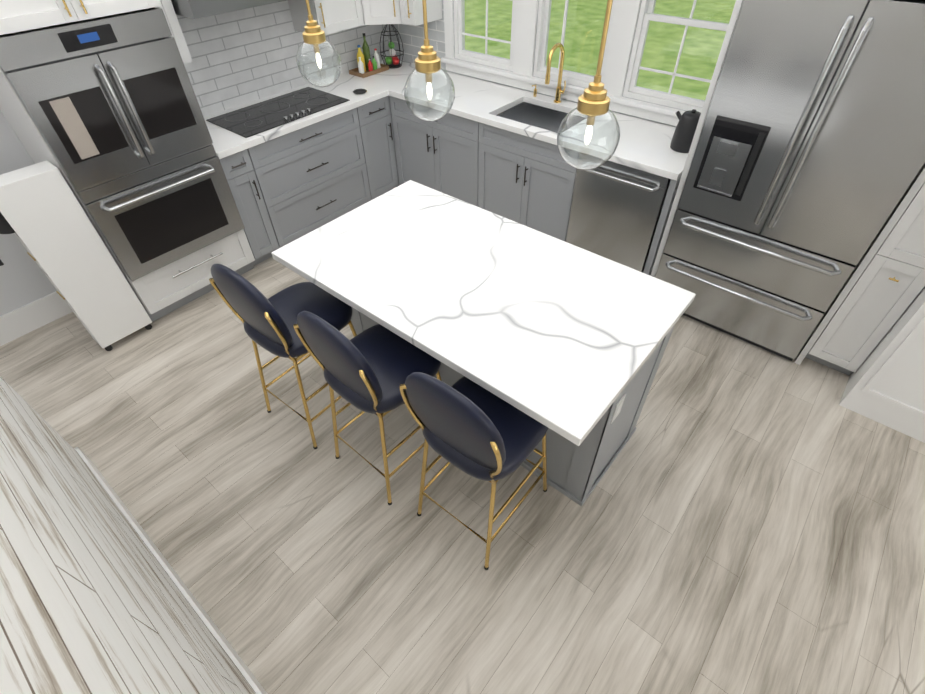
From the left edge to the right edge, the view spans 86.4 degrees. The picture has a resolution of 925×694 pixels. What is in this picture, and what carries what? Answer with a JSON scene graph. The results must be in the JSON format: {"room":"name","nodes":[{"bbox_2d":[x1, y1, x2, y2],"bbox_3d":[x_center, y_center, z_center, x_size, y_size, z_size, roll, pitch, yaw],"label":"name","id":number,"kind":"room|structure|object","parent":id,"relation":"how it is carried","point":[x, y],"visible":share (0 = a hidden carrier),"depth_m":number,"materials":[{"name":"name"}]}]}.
{"room":"kitchen","nodes":[
{"label":"kitchen","id":0,"kind":"room"},
{"bbox_2d":[0,110,56,315],"bbox_3d":[-3.644,-0.439,1.938,0.120,2.440,4.800,30,53,28],"label":"wall","id":1,"kind":"structure","parent":0,"point":[24,279],"depth_m":3.10,"materials":[{"name":"white paint"}]},
{"bbox_2d":[0,291,72,345],"bbox_3d":[-3.829,0.611,2.489,0.014,0.180,3.985,30,53,28],"label":"baseboard","id":2,"kind":"structure","parent":1,"relation":"attached to","point":[31,316],"depth_m":3.28,"materials":[{"name":"white wood"}]},
{"bbox_2d":[158,0,192,63],"bbox_3d":[-1.837,-2.188,2.712,0.375,1.097,0.145,30,53,28],"label":"upper cabinet","id":3,"kind":"object","parent":1,"relation":"attached to","point":[166,6],"visible":0.19,"depth_m":2.93,"materials":[{"name":"white wood"}]},
{"bbox_2d":[171,0,286,18],"bbox_3d":[-1.425,-2.555,2.902,0.506,0.858,0.960,30,53,28],"label":"range hood","id":4,"kind":"object","parent":1,"relation":"attached to","point":[194,9],"visible":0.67,"depth_m":2.88,"materials":[{"name":"silver metal"}]},
{"bbox_2d":[176,0,389,116],"bbox_3d":[-1.375,-2.373,3.837,0.120,2.440,2.270,30,53,28],"label":"wall tile","id":5,"kind":"structure","parent":1,"relation":"attached to","point":[243,56],"depth_m":3.64,"materials":[{"name":"white tile"}]},
{"bbox_2d":[288,0,363,34],"bbox_3d":[-1.017,-2.872,3.412,0.375,1.137,0.435,30,53,28],"label":"upper cabinet","id":6,"kind":"object","parent":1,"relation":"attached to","point":[331,16],"visible":0.81,"depth_m":3.66,"materials":[{"name":"white wood"}]},
{"bbox_2d":[0,376,255,693],"bbox_3d":[0.223,1.086,0.315,5.830,2.440,0.155,30,53,28],"label":"wall","id":7,"kind":"structure","parent":0,"point":[93,599],"depth_m":1.01,"materials":[{"name":"beige wood"}]},
{"bbox_2d":[74,447,266,693],"bbox_3d":[0.240,1.895,1.133,5.845,0.140,0.170,30,53,28],"label":"baseboard","id":8,"kind":"structure","parent":7,"relation":"attached to","point":[240,664],"depth_m":2.04,"materials":[{"name":"white wood"}]},
{"bbox_2d":[0,187,924,693],"bbox_3d":[-0.110,1.510,1.699,7.650,0.100,7.350,30,53,28],"label":"floor","id":9,"kind":"structure","parent":0,"point":[746,519],"depth_m":2.29,"materials":[{"name":"wood"}]},
{"bbox_2d":[0,160,151,350],"bbox_3d":[-2.279,-0.428,2.835,0.150,1.120,0.466,30,53,28],"label":"cart","id":10,"kind":"object","parent":9,"relation":"on","point":[44,219],"visible":1,"depth_m":2.73,"materials":[{"name":"white laminate"}]},
{"bbox_2d":[0,0,254,321],"bbox_3d":[-2.047,-1.351,2.824,0.693,2.437,0.910,30,53,28],"label":"tall cabinet","id":11,"kind":"object","parent":9,"relation":"on","point":[169,288],"visible":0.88,"depth_m":2.77,"materials":[{"name":"white"}]},
{"bbox_2d":[0,8,212,191],"bbox_3d":[-2.012,-1.410,2.722,0.672,0.708,0.792,30,53,28],"label":"wall oven","id":12,"kind":"object","parent":11,"relation":"in","point":[106,98],"visible":0.96,"depth_m":2.54,"materials":[{"name":"silver metal"}]},
{"bbox_2d":[76,145,244,280],"bbox_3d":[-2.001,-0.948,3.180,0.675,0.587,0.792,30,53,28],"label":"wall oven","id":13,"kind":"object","parent":11,"relation":"in","point":[148,220],"visible":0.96,"depth_m":3.01,"materials":[{"name":"silver metal"}]},
{"bbox_2d":[219,148,282,265],"bbox_3d":[-1.731,-1.092,3.663,0.628,0.880,0.216,30,53,28],"label":"base cabinet","id":14,"kind":"object","parent":9,"relation":"on","point":[242,176],"depth_m":3.48,"materials":[{"name":"grey wood"}]},
{"bbox_2d":[209,264,356,448],"bbox_3d":[-0.798,-0.057,2.471,0.446,1.060,0.516,30,53,28],"label":"stool","id":15,"kind":"object","parent":9,"relation":"on","point":[270,322],"visible":0.85,"depth_m":2.28,"materials":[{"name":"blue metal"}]},
{"bbox_2d":[251,104,378,245],"bbox_3d":[-1.353,-1.413,3.978,0.628,0.880,1.076,30,53,28],"label":"base cabinet","id":16,"kind":"object","parent":9,"relation":"on","point":[285,189],"depth_m":3.80,"materials":[{"name":"grey wood"}]},
{"bbox_2d":[204,75,387,158],"bbox_3d":[-1.325,-1.755,3.669,0.655,0.040,1.470,30,53,28],"label":"countertop","id":17,"kind":"structure","parent":16,"relation":"on","point":[225,143],"depth_m":3.60,"materials":[{"name":"stone"}]},
{"bbox_2d":[206,87,349,137],"bbox_3d":[-1.341,-1.754,3.617,0.505,0.028,0.900,30,53,28],"label":"cooktop","id":18,"kind":"object","parent":17,"relation":"in","point":[255,119],"visible":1,"depth_m":3.59,"materials":[{"name":"black glass"}]},
{"bbox_2d":[353,89,366,93],"bbox_3d":[-0.807,-2.008,3.874,0.108,0.012,0.110,30,53,28],"label":"spoon rest","id":19,"kind":"object","parent":17,"relation":"on","point":[359,91],"visible":0.96,"depth_m":3.88,"materials":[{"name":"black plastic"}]},
{"bbox_2d":[293,311,441,504],"bbox_3d":[-0.356,0.162,2.240,0.440,1.060,0.509,30,53,28],"label":"stool","id":20,"kind":"object","parent":9,"relation":"on","point":[370,369],"visible":0.92,"depth_m":2.03,"materials":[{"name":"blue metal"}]},
{"bbox_2d":[367,96,397,195],"bbox_3d":[-0.937,-1.768,4.326,0.628,0.880,0.336,30,53,28],"label":"base cabinet","id":21,"kind":"object","parent":9,"relation":"on","point":[378,111],"depth_m":4.15,"materials":[{"name":"grey wood"}]},
{"bbox_2d":[400,372,547,569],"bbox_3d":[0.095,0.377,2.013,0.440,1.060,0.509,30,53,28],"label":"stool","id":22,"kind":"object","parent":9,"relation":"on","point":[470,427],"visible":0.94,"depth_m":1.78,"materials":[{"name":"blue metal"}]},
{"bbox_2d":[351,308,674,505],"bbox_3d":[0.139,-0.063,2.584,1.605,0.879,0.589,30,53,28],"label":"kitchen island","id":23,"kind":"object","parent":9,"relation":"on","point":[574,472],"visible":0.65,"depth_m":2.27,"materials":[{"name":"grey wood"}]},
{"bbox_2d":[271,180,695,445],"bbox_3d":[0.036,-0.319,2.190,1.655,0.040,0.935,30,53,28],"label":"island countertop","id":24,"kind":"structure","parent":23,"relation":"on","point":[564,339],"depth_m":2.05,"materials":[{"name":"stone"}]},
{"bbox_2d":[388,96,680,274],"bbox_3d":[0.285,-1.492,4.021,3.030,0.879,0.661,30,53,28],"label":"base cabinet","id":25,"kind":"object","parent":9,"relation":"on","point":[523,180],"visible":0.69,"depth_m":3.72,"materials":[{"name":"grey wood"}]},
{"bbox_2d":[337,59,687,180],"bbox_3d":[0.281,-1.760,3.758,3.030,0.210,0.655,30,53,28],"label":"countertop","id":26,"kind":"structure","parent":25,"relation":"on","point":[643,144],"depth_m":3.59,"materials":[{"name":"stone"}]},
{"bbox_2d":[349,33,388,77],"bbox_3d":[-0.806,-2.478,4.158,0.180,0.278,0.300,30,53,28],"label":"tray","id":27,"kind":"object","parent":26,"relation":"on","point":[366,67],"visible":1,"depth_m":4.17,"materials":[{"name":"brown wood"}]},
{"bbox_2d":[380,24,403,67],"bbox_3d":[-0.614,-2.607,4.245,0.208,0.332,0.208,30,53,28],"label":"wire fruit basket","id":28,"kind":"object","parent":26,"relation":"on","point":[392,60],"visible":0.94,"depth_m":4.27,"materials":[{"name":"black metal"}]},
{"bbox_2d":[532,43,565,102],"bbox_3d":[0.595,-1.953,3.513,0.277,0.398,0.214,30,53,28],"label":"faucet","id":29,"kind":"object","parent":26,"relation":"on","point":[559,91],"visible":1,"depth_m":3.46,"materials":[{"name":"gold metal"}]},
{"bbox_2d":[670,109,700,152],"bbox_3d":[1.373,-1.308,2.968,0.232,0.225,0.156,30,53,28],"label":"electric kettle","id":30,"kind":"object","parent":26,"relation":"on","point":[683,135],"visible":0.71,"depth_m":2.94,"materials":[{"name":"black plastic"}]},
{"bbox_2d":[566,152,670,272],"bbox_3d":[1.159,-0.955,3.463,0.592,0.875,0.669,30,53,28],"label":"dishwasher","id":31,"kind":"object","parent":9,"relation":"on","point":[616,210],"visible":0.48,"depth_m":3.21,"materials":[{"name":"silver metal"}]},
{"bbox_2d":[650,0,924,364],"bbox_3d":[1.803,-1.149,2.535,1.068,2.437,0.683,30,53,28],"label":"tall cabinet","id":32,"kind":"object","parent":9,"relation":"on","point":[916,184],"visible":0.35,"depth_m":2.54,"materials":[{"name":"white wood"}]},
{"bbox_2d":[655,0,924,360],"bbox_3d":[1.801,-0.892,2.720,0.930,1.812,0.712,30,53,28],"label":"refrigerator","id":33,"kind":"object","parent":9,"relation":"on","point":[808,162],"visible":0.92,"depth_m":2.38,"materials":[{"name":"silver metal"}]},
{"bbox_2d":[805,182,924,374],"bbox_3d":[2.317,-0.853,2.248,0.246,2.405,0.655,30,53,28],"label":"cabinet","id":34,"kind":"object","parent":9,"relation":"on","point":[887,288],"visible":0.96,"depth_m":2.52,"materials":[{"name":"white wood"}]},
{"bbox_2d":[387,0,685,126],"bbox_3d":[2.140,-1.325,2.704,7.250,2.440,0.120,30,53,28],"label":"wall","id":35,"kind":"structure","parent":0,"point":[412,37],"depth_m":4.20,"materials":[{"name":"tile"}]},
{"bbox_2d":[361,0,400,24],"bbox_3d":[-0.654,-3.098,3.631,0.529,1.137,0.529,30,53,28],"label":"upper cabinet","id":36,"kind":"object","parent":35,"relation":"attached to","point":[378,12],"visible":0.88,"depth_m":3.81,"materials":[{"name":"white wood"}]},
{"bbox_2d":[399,0,441,25],"bbox_3d":[-0.328,-2.979,3.505,0.206,1.137,0.375,30,53,28],"label":"upper cabinet","id":37,"kind":"object","parent":35,"relation":"attached to","point":[411,11],"visible":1,"depth_m":3.81,"materials":[{"name":"white wood"}]},
{"bbox_2d":[454,0,516,70],"bbox_3d":[0.195,-2.634,3.679,0.609,0.924,0.099,30,53,28],"label":"window","id":38,"kind":"structure","parent":35,"relation":"in","point":[461,52],"depth_m":3.89,"materials":[{"name":"white"}]},
{"bbox_2d":[533,0,616,87],"bbox_3d":[0.789,-2.290,3.319,0.591,0.924,0.099,30,53,28],"label":"window","id":39,"kind":"structure","parent":35,"relation":"in","point":[541,46],"depth_m":3.52,"materials":[{"name":"white"}]},
{"bbox_2d":[441,0,733,125],"bbox_3d":[0.761,-2.290,3.302,2.355,1.150,0.153,30,53,28],"label":"window","id":40,"kind":"structure","parent":35,"relation":"in","point":[647,15],"depth_m":3.32,"materials":[{"name":"white"}]},
{"bbox_2d":[839,286,924,442],"bbox_3d":[3.486,-0.109,1.447,2.940,2.440,0.832,30,53,28],"label":"wall","id":41,"kind":"structure","parent":0,"point":[885,385],"depth_m":2.53,"materials":[{"name":"white paint"}]},
{"bbox_3d":[-0.150,-0.293,-0.090,7.650,0.100,7.350,30,53,28],"label":"ceiling","id":42,"kind":"structure","parent":0,"visible":0},
{"bbox_2d":[296,0,341,86],"bbox_3d":[-0.569,-1.367,1.692,0.172,0.869,0.172,30,53,28],"label":"pendant light","id":43,"kind":"object","parent":42,"relation":"hanging from","point":[313,33],"visible":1,"depth_m":1.89,"materials":[{"name":"clear glass"}]},
{"bbox_2d":[404,0,454,120],"bbox_3d":[-0.117,-1.105,1.419,0.172,0.869,0.172,30,53,28],"label":"pendant light","id":44,"kind":"object","parent":42,"relation":"hanging from","point":[428,61],"visible":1,"depth_m":1.60,"materials":[{"name":"clear glass"}]},
{"bbox_2d":[557,0,619,169],"bbox_3d":[0.347,-0.836,1.138,0.172,0.869,0.172,30,53,28],"label":"pendant light","id":45,"kind":"object","parent":42,"relation":"hanging from","point":[593,101],"visible":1,"depth_m":1.31,"materials":[{"name":"clear glass"}]},
{"label":"outside","id":46,"kind":"structure","parent":0,"visible":0},
{"bbox_2d":[465,0,735,99],"bbox_3d":[-6.415,-46.408,50.968,180.000,0.025,89.700,30,53,28],"label":"lawn","id":47,"kind":"structure","parent":46,"point":[688,90],"depth_m":10.74,"materials":[{"name":"green plant"}]}
]}

